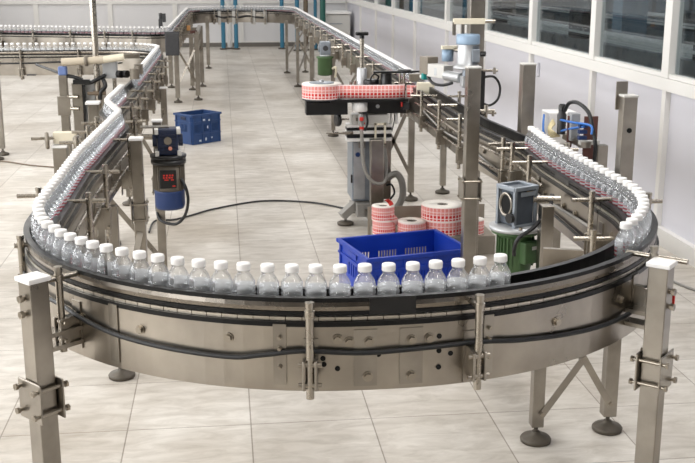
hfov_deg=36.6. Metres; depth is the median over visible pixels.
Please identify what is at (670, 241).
trim
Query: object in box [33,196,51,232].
water bottle
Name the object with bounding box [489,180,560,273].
motor
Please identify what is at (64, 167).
water bottle
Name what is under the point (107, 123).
water bottle
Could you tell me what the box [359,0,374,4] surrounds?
window
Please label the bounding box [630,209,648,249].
water bottle
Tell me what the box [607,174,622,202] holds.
water bottle
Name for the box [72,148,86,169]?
water bottle
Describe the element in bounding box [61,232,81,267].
water bottle
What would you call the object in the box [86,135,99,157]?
water bottle
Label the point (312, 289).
water bottle
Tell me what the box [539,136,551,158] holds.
water bottle
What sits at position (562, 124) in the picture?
machine
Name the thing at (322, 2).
pipe
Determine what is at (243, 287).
water bottle
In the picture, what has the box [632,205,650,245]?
water bottle
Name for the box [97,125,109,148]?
water bottle
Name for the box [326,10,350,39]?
utility box
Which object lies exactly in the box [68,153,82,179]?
water bottle
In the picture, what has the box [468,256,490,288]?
water bottle
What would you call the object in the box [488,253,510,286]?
water bottle
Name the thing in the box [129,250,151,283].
water bottle
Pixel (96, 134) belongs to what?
water bottle
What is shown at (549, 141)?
water bottle
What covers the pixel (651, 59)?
conveyor
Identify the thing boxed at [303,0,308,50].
pipe
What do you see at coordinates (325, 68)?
motor
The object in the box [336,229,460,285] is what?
crate
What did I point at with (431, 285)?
water bottle
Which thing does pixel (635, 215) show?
water bottle
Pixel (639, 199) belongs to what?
water bottle
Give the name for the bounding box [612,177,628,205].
water bottle
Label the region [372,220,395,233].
roll
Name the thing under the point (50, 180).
water bottle
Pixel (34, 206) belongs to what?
water bottle
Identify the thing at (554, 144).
water bottle
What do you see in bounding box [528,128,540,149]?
water bottle
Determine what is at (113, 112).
water bottle
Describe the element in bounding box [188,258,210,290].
water bottle
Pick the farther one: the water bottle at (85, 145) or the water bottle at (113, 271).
the water bottle at (85, 145)
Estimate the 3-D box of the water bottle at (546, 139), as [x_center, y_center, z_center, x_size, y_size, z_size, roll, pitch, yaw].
[0.898,-0.355,4.690,0.058,0.125,0.058,1,14,4]
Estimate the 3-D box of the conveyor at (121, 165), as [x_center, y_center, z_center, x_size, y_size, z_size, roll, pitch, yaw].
[-1.763,-0.552,7.679,2.505,1.120,8.090,-7,16,-26]
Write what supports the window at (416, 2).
in the wall at (557, 82)
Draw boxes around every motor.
[131,125,189,225]
[316,41,340,77]
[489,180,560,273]
[493,0,515,22]
[568,0,591,38]
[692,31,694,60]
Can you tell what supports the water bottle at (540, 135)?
on the conveyor at (498, 151)
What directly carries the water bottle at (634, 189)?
on the conveyor at (580, 302)
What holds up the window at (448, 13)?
in the wall at (557, 82)
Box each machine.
[302,31,434,225]
[419,0,500,255]
[541,100,607,247]
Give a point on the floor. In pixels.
(268, 148)
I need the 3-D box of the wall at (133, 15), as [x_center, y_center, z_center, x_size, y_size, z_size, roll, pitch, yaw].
[-4.547,-6.690,25.125,9.100,4.500,0.100,-2,14,-6]
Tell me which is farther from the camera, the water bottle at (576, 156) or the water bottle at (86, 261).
the water bottle at (576, 156)
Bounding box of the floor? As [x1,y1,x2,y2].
[0,46,694,462]
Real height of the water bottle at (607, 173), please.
0.125 m
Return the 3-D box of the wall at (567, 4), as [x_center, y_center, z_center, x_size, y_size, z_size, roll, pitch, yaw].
[6.719,-3.188,11.427,0.100,4.600,31.000,-2,14,-6]
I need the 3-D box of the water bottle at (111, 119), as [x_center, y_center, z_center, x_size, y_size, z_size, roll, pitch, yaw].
[-1.197,-0.506,5.290,0.058,0.125,0.058,-5,15,-18]
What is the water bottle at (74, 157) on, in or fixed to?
on the conveyor at (121, 165)
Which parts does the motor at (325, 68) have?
motor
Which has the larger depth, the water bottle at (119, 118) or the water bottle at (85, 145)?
the water bottle at (119, 118)
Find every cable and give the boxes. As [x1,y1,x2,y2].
[0,160,53,167]
[148,200,343,232]
[673,281,694,290]
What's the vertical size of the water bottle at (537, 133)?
0.125 m
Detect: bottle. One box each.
[30,204,46,244]
[31,200,49,239]
[31,208,47,248]
[32,212,50,252]
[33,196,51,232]
[35,216,54,256]
[37,192,53,230]
[38,220,58,256]
[41,189,56,215]
[44,185,59,215]
[45,182,61,212]
[46,224,65,260]
[48,179,64,209]
[50,175,66,205]
[52,228,72,263]
[53,172,68,203]
[55,169,70,198]
[58,166,73,198]
[61,164,75,190]
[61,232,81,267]
[62,161,76,189]
[64,158,78,185]
[66,156,80,182]
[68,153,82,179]
[70,151,84,176]
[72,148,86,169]
[72,236,92,270]
[75,146,88,172]
[77,144,90,167]
[81,141,93,165]
[82,139,95,162]
[83,240,104,273]
[84,137,97,161]
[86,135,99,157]
[88,133,101,155]
[90,131,103,153]
[93,129,105,150]
[95,127,107,150]
[96,243,118,277]
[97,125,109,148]
[98,124,110,144]
[100,122,112,142]
[102,120,114,137]
[104,118,115,137]
[106,117,117,137]
[107,115,118,134]
[109,114,120,133]
[111,112,122,131]
[112,106,121,123]
[112,247,133,280]
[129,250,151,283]
[147,253,169,286]
[167,256,189,288]
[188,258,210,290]
[210,260,232,292]
[233,261,254,294]
[257,262,278,295]
[281,263,302,295]
[304,263,326,295]
[329,263,350,295]
[354,263,375,295]
[377,262,399,294]
[401,261,423,293]
[424,259,446,292]
[446,258,468,290]
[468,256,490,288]
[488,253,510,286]
[525,126,536,146]
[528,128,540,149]
[530,130,542,152]
[533,132,543,159]
[536,134,546,156]
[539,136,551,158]
[542,138,552,160]
[545,140,557,159]
[548,142,559,166]
[552,144,563,168]
[556,147,570,171]
[561,149,574,174]
[565,151,578,177]
[570,154,584,183]
[575,157,589,182]
[580,159,594,189]
[585,162,600,188]
[590,165,605,190]
[595,168,611,195]
[601,171,616,196]
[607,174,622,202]
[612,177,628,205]
[614,221,634,257]
[618,180,634,209]
[621,217,640,252]
[623,183,637,214]
[626,187,643,220]
[626,213,645,248]
[630,190,646,228]
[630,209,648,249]
[632,194,649,232]
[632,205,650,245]
[635,202,651,241]
[636,198,651,227]
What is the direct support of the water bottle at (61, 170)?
on the conveyor at (121, 165)
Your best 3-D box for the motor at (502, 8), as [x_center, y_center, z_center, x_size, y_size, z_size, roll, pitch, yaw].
[2.547,-3.686,17.029,0.250,0.570,0.500,-2,14,-6]
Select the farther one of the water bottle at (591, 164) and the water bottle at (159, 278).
the water bottle at (591, 164)
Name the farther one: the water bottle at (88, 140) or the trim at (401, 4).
the trim at (401, 4)
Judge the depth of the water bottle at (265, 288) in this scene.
2.73 m
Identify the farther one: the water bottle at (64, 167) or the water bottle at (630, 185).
the water bottle at (64, 167)
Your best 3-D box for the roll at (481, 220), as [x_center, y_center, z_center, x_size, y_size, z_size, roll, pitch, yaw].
[0.867,-0.040,7.196,0.136,0.100,0.136,-2,14,-6]
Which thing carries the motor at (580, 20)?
on the conveyor at (651, 59)
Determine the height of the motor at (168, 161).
0.593 m
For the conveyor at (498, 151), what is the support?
on the floor
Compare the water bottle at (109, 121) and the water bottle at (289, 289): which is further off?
the water bottle at (109, 121)
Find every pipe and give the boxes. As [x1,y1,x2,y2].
[220,0,227,49]
[226,0,233,48]
[232,0,239,49]
[278,0,284,48]
[293,0,301,50]
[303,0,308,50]
[313,0,317,49]
[320,0,325,25]
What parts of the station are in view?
clamp plate, arm post, roller arm, roller arm, head post, star knob, star knob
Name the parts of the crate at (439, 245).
handle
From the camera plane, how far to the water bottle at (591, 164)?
4.09 m
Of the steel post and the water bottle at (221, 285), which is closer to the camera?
the water bottle at (221, 285)
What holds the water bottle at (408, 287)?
on the conveyor at (580, 302)
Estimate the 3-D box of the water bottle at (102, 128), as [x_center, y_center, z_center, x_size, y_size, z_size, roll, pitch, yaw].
[-1.174,-0.433,5.000,0.058,0.125,0.058,-2,14,-7]
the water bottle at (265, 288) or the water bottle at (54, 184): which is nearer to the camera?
the water bottle at (265, 288)
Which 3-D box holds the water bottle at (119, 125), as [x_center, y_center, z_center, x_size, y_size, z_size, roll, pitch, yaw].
[-1.210,-0.550,5.464,0.058,0.125,0.058,0,14,1]
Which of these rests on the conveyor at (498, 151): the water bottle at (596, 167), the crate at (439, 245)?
the water bottle at (596, 167)
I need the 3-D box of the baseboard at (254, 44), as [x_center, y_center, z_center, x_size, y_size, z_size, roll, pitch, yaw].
[-2.154,-4.604,25.851,4.100,0.100,0.030,-2,14,-6]
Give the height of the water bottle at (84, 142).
0.125 m
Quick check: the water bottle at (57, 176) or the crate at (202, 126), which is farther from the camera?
the crate at (202, 126)
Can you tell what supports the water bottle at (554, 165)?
on the conveyor at (498, 151)
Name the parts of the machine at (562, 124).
plate, valve rail, plate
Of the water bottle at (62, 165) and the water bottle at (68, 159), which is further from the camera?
the water bottle at (68, 159)
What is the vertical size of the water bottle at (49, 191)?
0.125 m
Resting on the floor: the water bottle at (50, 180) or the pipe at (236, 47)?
the pipe at (236, 47)
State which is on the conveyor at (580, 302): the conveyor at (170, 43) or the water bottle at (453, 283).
the water bottle at (453, 283)
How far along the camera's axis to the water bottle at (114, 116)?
5.39 m
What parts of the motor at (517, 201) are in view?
motor, frame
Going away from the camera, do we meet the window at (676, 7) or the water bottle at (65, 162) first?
the water bottle at (65, 162)
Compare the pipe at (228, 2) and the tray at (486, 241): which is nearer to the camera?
the tray at (486, 241)
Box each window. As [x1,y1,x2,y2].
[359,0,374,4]
[375,0,391,9]
[392,0,413,14]
[414,0,445,22]
[445,0,466,27]
[485,0,530,43]
[529,0,593,58]
[591,0,669,77]
[664,0,694,84]
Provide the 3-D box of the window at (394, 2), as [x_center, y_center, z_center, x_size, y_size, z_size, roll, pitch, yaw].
[0.959,-4.454,17.516,0.080,1.560,2.200,-2,14,-6]
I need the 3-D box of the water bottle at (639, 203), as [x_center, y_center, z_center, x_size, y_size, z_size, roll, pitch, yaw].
[0.960,-0.034,3.414,0.058,0.125,0.058,8,16,28]
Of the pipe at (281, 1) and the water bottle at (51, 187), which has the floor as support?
the pipe at (281, 1)
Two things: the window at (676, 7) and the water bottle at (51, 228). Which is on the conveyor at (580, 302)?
the water bottle at (51, 228)
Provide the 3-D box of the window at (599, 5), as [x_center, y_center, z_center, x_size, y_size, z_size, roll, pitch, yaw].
[2.134,-1.997,7.763,0.080,1.560,1.487,-2,14,-6]
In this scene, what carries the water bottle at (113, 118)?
on the conveyor at (121, 165)
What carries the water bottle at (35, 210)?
on the conveyor at (580, 302)
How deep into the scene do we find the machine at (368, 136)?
7.62 m
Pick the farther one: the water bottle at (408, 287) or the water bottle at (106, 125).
the water bottle at (106, 125)
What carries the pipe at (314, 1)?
on the floor
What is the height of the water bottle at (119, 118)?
0.125 m
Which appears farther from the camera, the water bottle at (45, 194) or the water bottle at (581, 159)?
the water bottle at (581, 159)
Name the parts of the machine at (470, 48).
motor, cable chain, knob, clamp handle, clamp handle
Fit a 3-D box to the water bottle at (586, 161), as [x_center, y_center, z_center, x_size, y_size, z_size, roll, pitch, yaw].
[0.953,-0.223,4.167,0.058,0.125,0.058,2,14,7]
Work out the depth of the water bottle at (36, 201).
3.42 m
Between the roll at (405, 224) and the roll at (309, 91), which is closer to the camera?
the roll at (405, 224)
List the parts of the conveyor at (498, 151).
leg, leg, leg, leg, leg, leg, leg, skirt panel, guide rail, slat chain, guide rail, leg, clamp plate, tall post, rail rod, rail rod, clamp plate, tall post, leg, leg, mounting plate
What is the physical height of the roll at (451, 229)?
0.098 m
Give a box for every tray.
[302,98,338,101]
[368,204,494,256]
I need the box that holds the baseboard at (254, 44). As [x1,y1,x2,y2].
[182,42,317,46]
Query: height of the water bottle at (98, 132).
0.125 m
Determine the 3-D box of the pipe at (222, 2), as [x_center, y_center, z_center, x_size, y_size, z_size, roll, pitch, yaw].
[-2.937,-5.581,24.612,0.190,2.600,0.190,-2,14,-6]
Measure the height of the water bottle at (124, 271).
0.125 m
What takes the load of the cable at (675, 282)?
on the floor
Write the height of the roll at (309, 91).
0.106 m
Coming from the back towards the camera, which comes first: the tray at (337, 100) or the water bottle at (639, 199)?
the tray at (337, 100)
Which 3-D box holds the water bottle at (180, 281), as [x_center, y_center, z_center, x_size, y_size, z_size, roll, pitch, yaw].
[-0.447,0.128,2.776,0.058,0.125,0.058,6,15,22]
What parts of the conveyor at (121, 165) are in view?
leg, skirt panel, guide rail, leg, slat chain, mounting plate, rail rod, leg, rail rod, guide rail, skirt panel, leg, mounting plate, leg, clamp plate, leg, clamp plate, leg, leg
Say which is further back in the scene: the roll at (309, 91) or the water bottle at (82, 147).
the roll at (309, 91)
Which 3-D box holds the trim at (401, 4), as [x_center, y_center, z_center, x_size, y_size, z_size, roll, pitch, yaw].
[2.487,-6.879,26.081,4.900,4.600,0.100,-2,14,-6]
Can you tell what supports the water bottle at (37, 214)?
on the conveyor at (580, 302)
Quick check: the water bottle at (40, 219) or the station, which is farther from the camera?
the station
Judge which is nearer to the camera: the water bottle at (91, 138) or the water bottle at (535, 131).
the water bottle at (91, 138)
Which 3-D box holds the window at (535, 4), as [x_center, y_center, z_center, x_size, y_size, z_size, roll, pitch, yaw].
[1.944,-2.395,9.342,0.080,1.560,1.793,-2,14,-6]
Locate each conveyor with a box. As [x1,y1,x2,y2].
[0,9,237,102]
[0,49,171,380]
[13,190,688,462]
[238,9,638,446]
[409,0,694,77]
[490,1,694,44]
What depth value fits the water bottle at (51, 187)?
3.66 m
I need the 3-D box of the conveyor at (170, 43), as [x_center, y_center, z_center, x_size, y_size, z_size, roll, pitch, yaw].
[-3.516,-2.997,17.016,2.784,1.300,8.110,0,14,0]
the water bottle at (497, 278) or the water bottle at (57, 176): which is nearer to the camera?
the water bottle at (497, 278)
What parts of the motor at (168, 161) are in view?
mount plate, motor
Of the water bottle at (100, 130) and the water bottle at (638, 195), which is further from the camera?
the water bottle at (100, 130)
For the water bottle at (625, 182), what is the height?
0.125 m
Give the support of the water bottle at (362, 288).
on the conveyor at (580, 302)
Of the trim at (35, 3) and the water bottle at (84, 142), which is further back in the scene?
the trim at (35, 3)
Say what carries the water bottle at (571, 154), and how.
on the conveyor at (498, 151)
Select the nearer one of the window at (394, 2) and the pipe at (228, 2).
the window at (394, 2)
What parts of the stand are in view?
post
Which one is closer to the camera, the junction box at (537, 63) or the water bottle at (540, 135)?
the water bottle at (540, 135)
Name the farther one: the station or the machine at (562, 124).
the station
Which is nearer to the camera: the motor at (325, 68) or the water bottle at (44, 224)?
the water bottle at (44, 224)
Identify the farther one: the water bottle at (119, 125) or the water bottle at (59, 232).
the water bottle at (119, 125)
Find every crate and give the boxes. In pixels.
[173,109,221,144]
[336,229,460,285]
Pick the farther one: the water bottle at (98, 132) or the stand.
the stand
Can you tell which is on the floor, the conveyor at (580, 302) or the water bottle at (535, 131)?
the conveyor at (580, 302)
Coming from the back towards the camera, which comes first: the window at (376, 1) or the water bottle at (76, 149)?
the window at (376, 1)
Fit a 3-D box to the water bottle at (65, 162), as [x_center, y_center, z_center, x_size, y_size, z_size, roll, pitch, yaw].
[-1.094,-0.214,4.131,0.058,0.125,0.058,-3,14,-10]
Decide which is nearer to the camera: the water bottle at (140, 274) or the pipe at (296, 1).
the water bottle at (140, 274)
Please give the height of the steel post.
1.104 m
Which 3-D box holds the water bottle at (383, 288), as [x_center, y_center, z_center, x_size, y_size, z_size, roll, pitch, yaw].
[0.106,0.142,2.717,0.058,0.125,0.058,-6,15,-23]
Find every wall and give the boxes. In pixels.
[0,3,345,41]
[347,2,694,244]
[540,0,694,26]
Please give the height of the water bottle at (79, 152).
0.125 m
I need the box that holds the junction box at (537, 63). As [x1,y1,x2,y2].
[535,62,539,75]
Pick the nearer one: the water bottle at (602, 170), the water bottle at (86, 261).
the water bottle at (86, 261)
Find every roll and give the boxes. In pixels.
[302,81,341,99]
[372,199,397,225]
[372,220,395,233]
[398,217,425,231]
[421,199,461,222]
[426,221,460,236]
[478,217,483,234]
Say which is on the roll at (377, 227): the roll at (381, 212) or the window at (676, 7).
the roll at (381, 212)
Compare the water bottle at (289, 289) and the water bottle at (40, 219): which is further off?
the water bottle at (40, 219)
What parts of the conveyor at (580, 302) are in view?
clamp plate, support post, clamp plate, bracket arm, mounting plate, mounting plate, skirt panel, guide rail, guide rail, slat chain, mounting plate, guard plate, mounting plate, skirt panel, guide rail, bracket arm, mounting plate, clamp plate, support post, clamp plate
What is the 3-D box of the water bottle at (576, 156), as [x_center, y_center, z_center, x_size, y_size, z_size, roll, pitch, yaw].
[0.939,-0.252,4.283,0.058,0.125,0.058,-4,15,-16]
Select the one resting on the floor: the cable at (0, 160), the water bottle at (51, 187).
the cable at (0, 160)
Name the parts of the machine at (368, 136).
roll plate, arm plate, lever, cabinet door, knob, sensor frame, arm, applicator motor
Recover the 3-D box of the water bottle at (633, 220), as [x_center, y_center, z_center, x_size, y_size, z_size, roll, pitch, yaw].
[0.864,0.021,3.200,0.058,0.125,0.058,3,15,13]
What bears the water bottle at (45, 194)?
on the conveyor at (121, 165)
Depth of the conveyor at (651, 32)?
16.98 m
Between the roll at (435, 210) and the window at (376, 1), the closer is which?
the roll at (435, 210)
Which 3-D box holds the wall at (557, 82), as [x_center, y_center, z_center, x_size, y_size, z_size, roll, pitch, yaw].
[1.775,-1.493,11.414,0.070,1.120,30.200,-2,14,-6]
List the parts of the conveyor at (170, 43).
guide rail, slat chain, guide rail, skirt panel, leg, leg, leg, leg, leg, leg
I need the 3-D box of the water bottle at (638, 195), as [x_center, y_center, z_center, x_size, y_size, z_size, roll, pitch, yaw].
[0.987,-0.062,3.528,0.058,0.125,0.058,2,14,6]
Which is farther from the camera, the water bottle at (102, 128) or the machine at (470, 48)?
the machine at (470, 48)
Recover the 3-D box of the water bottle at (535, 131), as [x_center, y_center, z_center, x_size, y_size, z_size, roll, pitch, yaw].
[0.888,-0.413,4.923,0.058,0.125,0.058,1,14,6]
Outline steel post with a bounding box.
[85,101,107,261]
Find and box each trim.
[0,0,345,42]
[345,0,694,267]
[368,0,529,10]
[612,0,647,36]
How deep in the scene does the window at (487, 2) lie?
11.56 m
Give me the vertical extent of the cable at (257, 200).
0.068 m
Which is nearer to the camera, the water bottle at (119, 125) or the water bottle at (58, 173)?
the water bottle at (58, 173)
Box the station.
[35,0,142,244]
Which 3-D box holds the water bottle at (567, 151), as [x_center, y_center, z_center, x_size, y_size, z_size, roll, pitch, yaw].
[0.925,-0.281,4.399,0.058,0.125,0.058,-2,14,-9]
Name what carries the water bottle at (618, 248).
on the conveyor at (580, 302)
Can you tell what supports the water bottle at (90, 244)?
on the conveyor at (580, 302)
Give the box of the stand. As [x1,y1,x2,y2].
[31,131,76,175]
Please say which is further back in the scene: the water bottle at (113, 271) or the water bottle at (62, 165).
the water bottle at (62, 165)
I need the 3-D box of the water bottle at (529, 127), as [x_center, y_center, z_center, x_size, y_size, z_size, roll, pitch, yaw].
[0.881,-0.443,5.040,0.058,0.125,0.058,-3,14,-10]
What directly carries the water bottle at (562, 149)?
on the conveyor at (498, 151)
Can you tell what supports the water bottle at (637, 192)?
on the conveyor at (580, 302)

